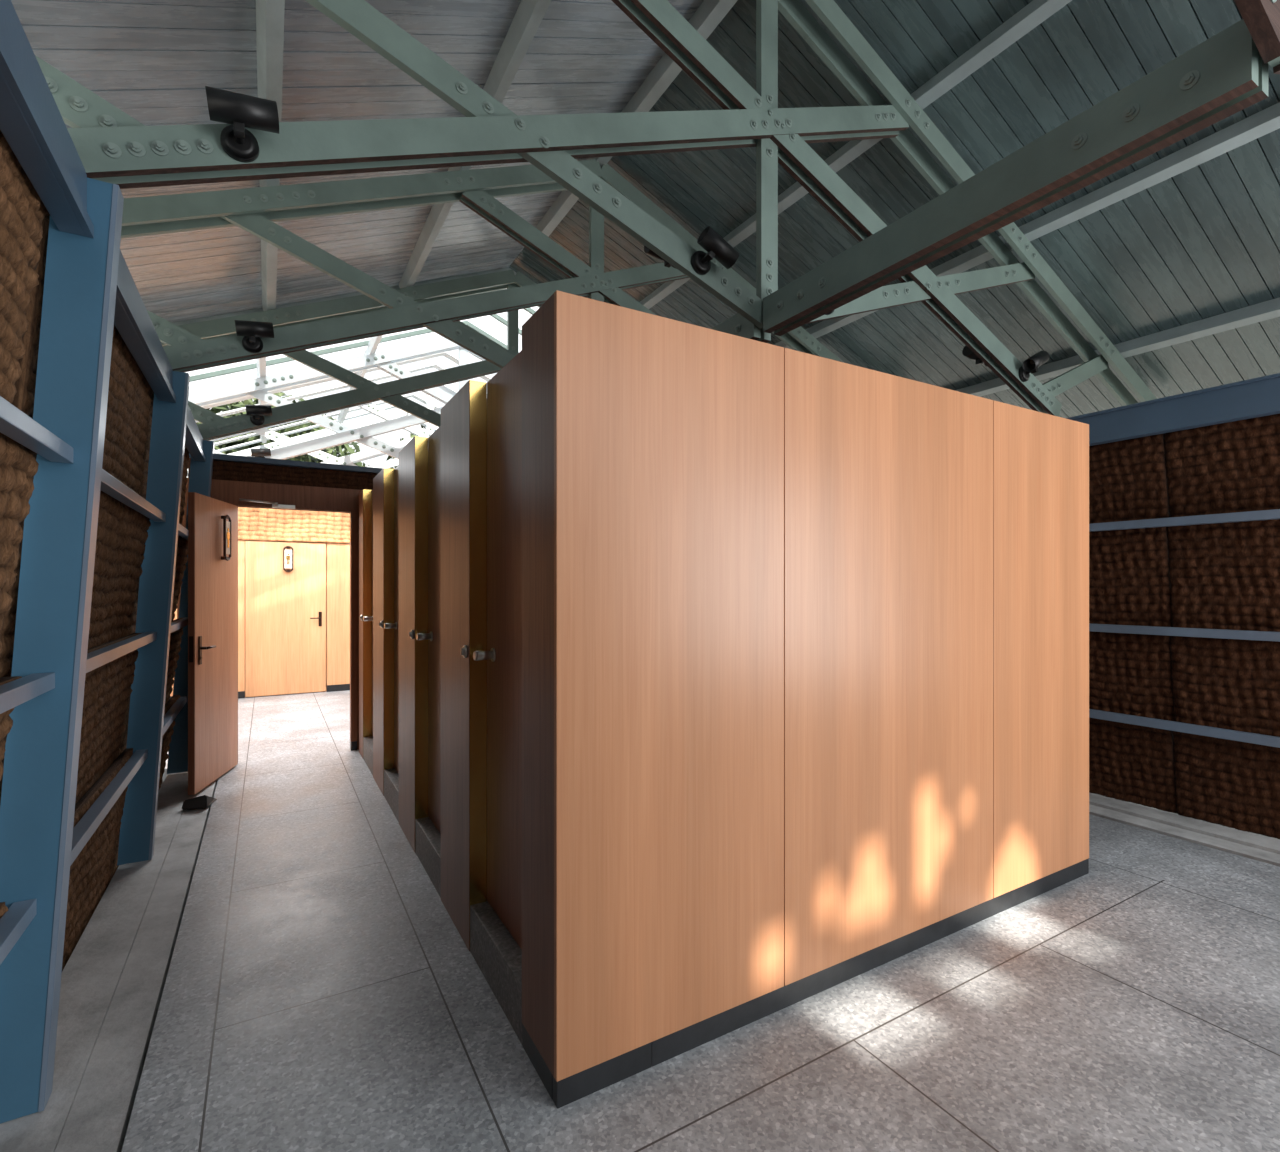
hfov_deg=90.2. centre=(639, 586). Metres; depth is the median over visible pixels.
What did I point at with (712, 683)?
toilet cubicles
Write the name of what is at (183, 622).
wall rail
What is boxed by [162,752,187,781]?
trim
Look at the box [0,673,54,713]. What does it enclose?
wall rail
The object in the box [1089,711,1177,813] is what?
mat
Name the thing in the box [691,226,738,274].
spotlight
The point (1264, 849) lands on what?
trim
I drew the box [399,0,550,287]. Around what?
purlin
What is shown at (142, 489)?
mat
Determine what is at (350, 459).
roof truss
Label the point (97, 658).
wall rail
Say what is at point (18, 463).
mat
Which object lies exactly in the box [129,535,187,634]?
mat
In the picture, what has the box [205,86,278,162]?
spotlight
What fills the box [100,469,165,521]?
wall rail
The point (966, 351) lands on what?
spotlight
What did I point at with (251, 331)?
spotlight
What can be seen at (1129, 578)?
mat
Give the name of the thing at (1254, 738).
wall rail
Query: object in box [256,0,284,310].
purlin
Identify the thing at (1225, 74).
tie beam
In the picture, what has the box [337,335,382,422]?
purlin
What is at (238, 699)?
ground
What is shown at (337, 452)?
leafy tree
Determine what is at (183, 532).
wall rail
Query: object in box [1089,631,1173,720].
mat
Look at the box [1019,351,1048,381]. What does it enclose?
spotlight
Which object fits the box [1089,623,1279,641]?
wall rail
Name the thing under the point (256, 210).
roof truss
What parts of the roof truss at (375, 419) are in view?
king post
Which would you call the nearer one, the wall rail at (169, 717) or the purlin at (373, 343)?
the wall rail at (169, 717)
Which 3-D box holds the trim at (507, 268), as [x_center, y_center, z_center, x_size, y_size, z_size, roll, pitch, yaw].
[-1.344,-2.377,6.504,8.230,1.865,0.048,0,0,-30]
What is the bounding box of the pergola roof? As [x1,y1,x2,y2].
[195,352,490,451]
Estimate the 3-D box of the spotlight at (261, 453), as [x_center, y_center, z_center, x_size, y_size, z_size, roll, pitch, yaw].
[-4.044,-1.403,6.808,0.188,0.160,0.126,0,0,-30]
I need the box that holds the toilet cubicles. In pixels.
[359,290,1088,1108]
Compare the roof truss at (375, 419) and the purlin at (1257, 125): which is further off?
the roof truss at (375, 419)
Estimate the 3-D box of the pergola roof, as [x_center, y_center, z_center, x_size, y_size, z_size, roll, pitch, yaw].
[-3.288,-2.423,9.838,8.030,1.674,3.510,0,0,-30]
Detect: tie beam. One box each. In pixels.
[711,313,770,342]
[763,19,1267,335]
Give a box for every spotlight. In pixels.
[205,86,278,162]
[235,320,273,352]
[245,405,271,425]
[251,448,270,457]
[644,246,676,268]
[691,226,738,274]
[962,346,987,366]
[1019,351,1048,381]
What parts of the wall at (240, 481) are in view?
cap rail, door frame, skirting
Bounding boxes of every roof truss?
[35,0,1156,416]
[121,159,842,371]
[161,269,541,440]
[187,409,438,477]
[188,338,484,459]
[209,385,456,465]
[1234,0,1279,73]
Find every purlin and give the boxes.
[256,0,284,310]
[256,357,266,442]
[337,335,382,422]
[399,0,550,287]
[639,0,1071,308]
[774,102,1279,348]
[955,297,1279,396]
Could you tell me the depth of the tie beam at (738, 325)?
3.21 m
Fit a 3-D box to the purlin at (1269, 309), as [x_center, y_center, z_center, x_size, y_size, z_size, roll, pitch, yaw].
[3.853,-1.780,4.417,0.100,0.113,8.750,0,0,-30]
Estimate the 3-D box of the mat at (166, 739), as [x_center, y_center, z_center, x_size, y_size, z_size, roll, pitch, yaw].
[-3.190,1.210,4.140,0.186,0.740,1.852,0,0,-30]
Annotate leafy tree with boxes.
[196,392,369,542]
[386,424,425,468]
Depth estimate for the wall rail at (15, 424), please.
1.51 m
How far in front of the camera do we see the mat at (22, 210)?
1.61 m
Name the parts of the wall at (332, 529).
skirting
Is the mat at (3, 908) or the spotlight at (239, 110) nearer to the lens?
the mat at (3, 908)
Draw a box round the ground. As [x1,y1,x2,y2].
[161,699,1279,839]
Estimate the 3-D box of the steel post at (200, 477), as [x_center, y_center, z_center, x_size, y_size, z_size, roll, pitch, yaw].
[-3.551,0.142,5.046,0.304,2.615,0.094,0,0,-30]
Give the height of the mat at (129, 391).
0.874 m
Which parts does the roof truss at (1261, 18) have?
king post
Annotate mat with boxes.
[0,130,47,402]
[0,432,38,653]
[0,490,150,677]
[0,633,141,803]
[0,676,21,780]
[0,902,7,918]
[11,211,152,494]
[62,748,132,970]
[112,695,179,877]
[119,618,183,753]
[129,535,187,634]
[137,392,189,524]
[1089,433,1169,523]
[1089,527,1171,626]
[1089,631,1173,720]
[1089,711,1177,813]
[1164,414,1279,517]
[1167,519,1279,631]
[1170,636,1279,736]
[1173,722,1279,838]
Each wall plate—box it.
[0,0,93,237]
[114,250,175,402]
[185,406,204,461]
[1066,373,1279,445]
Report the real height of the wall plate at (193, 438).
0.180 m
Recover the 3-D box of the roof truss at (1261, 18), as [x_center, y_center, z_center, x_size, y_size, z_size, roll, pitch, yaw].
[1.552,-2.145,1.537,8.175,1.979,0.175,0,0,-30]
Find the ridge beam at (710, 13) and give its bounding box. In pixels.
[536,0,737,236]
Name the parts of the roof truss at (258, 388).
king post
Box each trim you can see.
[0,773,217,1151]
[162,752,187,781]
[173,267,516,325]
[1089,793,1279,866]
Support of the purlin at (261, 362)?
on the roof truss at (258, 388)
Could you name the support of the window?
on the purlin at (373, 343)
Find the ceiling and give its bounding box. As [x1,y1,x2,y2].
[11,0,1279,417]
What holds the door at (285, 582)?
in the wall at (332, 529)
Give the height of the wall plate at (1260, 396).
0.195 m
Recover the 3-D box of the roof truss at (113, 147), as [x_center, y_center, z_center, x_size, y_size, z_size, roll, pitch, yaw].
[0.628,-2.145,3.122,8.175,1.979,0.175,0,0,-30]
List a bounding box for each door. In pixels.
[188,492,236,794]
[245,541,325,696]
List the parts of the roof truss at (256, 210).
king post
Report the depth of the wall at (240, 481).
5.47 m
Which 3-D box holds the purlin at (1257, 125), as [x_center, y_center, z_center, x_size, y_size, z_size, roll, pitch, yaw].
[2.747,-2.307,3.772,0.100,0.113,8.750,0,0,-30]
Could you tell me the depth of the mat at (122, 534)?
2.73 m
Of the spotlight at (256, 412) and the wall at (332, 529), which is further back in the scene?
the wall at (332, 529)
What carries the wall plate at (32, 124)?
attached to the steel post at (42, 746)
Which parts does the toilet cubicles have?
door knob, door, door knob, door, door knob, door, door knob, door, panel, panel, skirting, panel, panel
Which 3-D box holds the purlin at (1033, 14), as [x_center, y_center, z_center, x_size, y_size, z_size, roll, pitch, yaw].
[1.805,-2.756,3.223,0.100,0.113,8.750,0,0,-30]
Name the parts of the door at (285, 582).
sign frame, sign plate, handle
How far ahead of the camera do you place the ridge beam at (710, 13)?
4.00 m
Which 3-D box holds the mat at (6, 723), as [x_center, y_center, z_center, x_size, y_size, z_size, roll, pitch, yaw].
[-1.451,0.567,1.252,0.162,0.654,1.026,0,0,-30]
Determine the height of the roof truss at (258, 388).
1.979 m
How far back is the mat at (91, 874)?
2.72 m
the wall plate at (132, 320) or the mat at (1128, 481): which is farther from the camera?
the mat at (1128, 481)
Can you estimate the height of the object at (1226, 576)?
0.690 m
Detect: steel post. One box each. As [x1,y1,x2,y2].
[0,178,123,1123]
[117,371,189,864]
[167,440,213,773]
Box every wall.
[169,507,349,699]
[177,453,382,763]
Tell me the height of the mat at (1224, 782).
0.592 m
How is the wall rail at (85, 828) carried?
attached to the steel post at (169, 419)
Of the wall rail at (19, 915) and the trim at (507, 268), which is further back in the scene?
the trim at (507, 268)
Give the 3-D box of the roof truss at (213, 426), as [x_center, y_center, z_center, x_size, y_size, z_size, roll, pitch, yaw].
[-1.266,-2.145,6.370,8.175,1.979,0.175,0,0,-30]
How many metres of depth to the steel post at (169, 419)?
3.40 m
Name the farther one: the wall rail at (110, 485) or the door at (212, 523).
the door at (212, 523)
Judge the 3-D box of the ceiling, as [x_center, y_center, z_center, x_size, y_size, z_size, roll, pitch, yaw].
[1.248,-2.256,2.852,9.070,2.071,8.870,0,0,-30]
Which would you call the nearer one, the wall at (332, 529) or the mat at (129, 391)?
the mat at (129, 391)
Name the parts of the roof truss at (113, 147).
king post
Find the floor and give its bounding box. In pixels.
[122,690,1279,1151]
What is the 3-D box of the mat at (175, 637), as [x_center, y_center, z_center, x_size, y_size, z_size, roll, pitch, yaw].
[-3.148,0.567,4.164,0.161,0.654,1.851,0,0,-30]
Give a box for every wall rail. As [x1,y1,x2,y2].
[0,396,72,462]
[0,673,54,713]
[0,899,36,964]
[70,749,147,865]
[86,632,156,672]
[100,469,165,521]
[163,696,186,734]
[170,617,187,632]
[178,524,188,539]
[1089,509,1279,531]
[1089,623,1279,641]
[1089,709,1279,747]
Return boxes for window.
[190,308,535,381]
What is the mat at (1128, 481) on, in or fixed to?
attached to the wall
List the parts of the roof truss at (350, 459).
king post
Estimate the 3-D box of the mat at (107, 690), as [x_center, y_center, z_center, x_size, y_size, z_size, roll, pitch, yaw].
[-2.202,0.567,2.529,0.157,0.654,1.832,0,0,-30]
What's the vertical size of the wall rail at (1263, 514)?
0.050 m
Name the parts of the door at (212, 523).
lock plate, handle, sign frame, sign plate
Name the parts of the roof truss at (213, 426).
king post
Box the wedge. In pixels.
[182,795,216,809]
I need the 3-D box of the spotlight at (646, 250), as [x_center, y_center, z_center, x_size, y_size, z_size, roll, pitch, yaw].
[0.128,-1.526,2.935,0.188,0.160,0.126,0,0,-30]

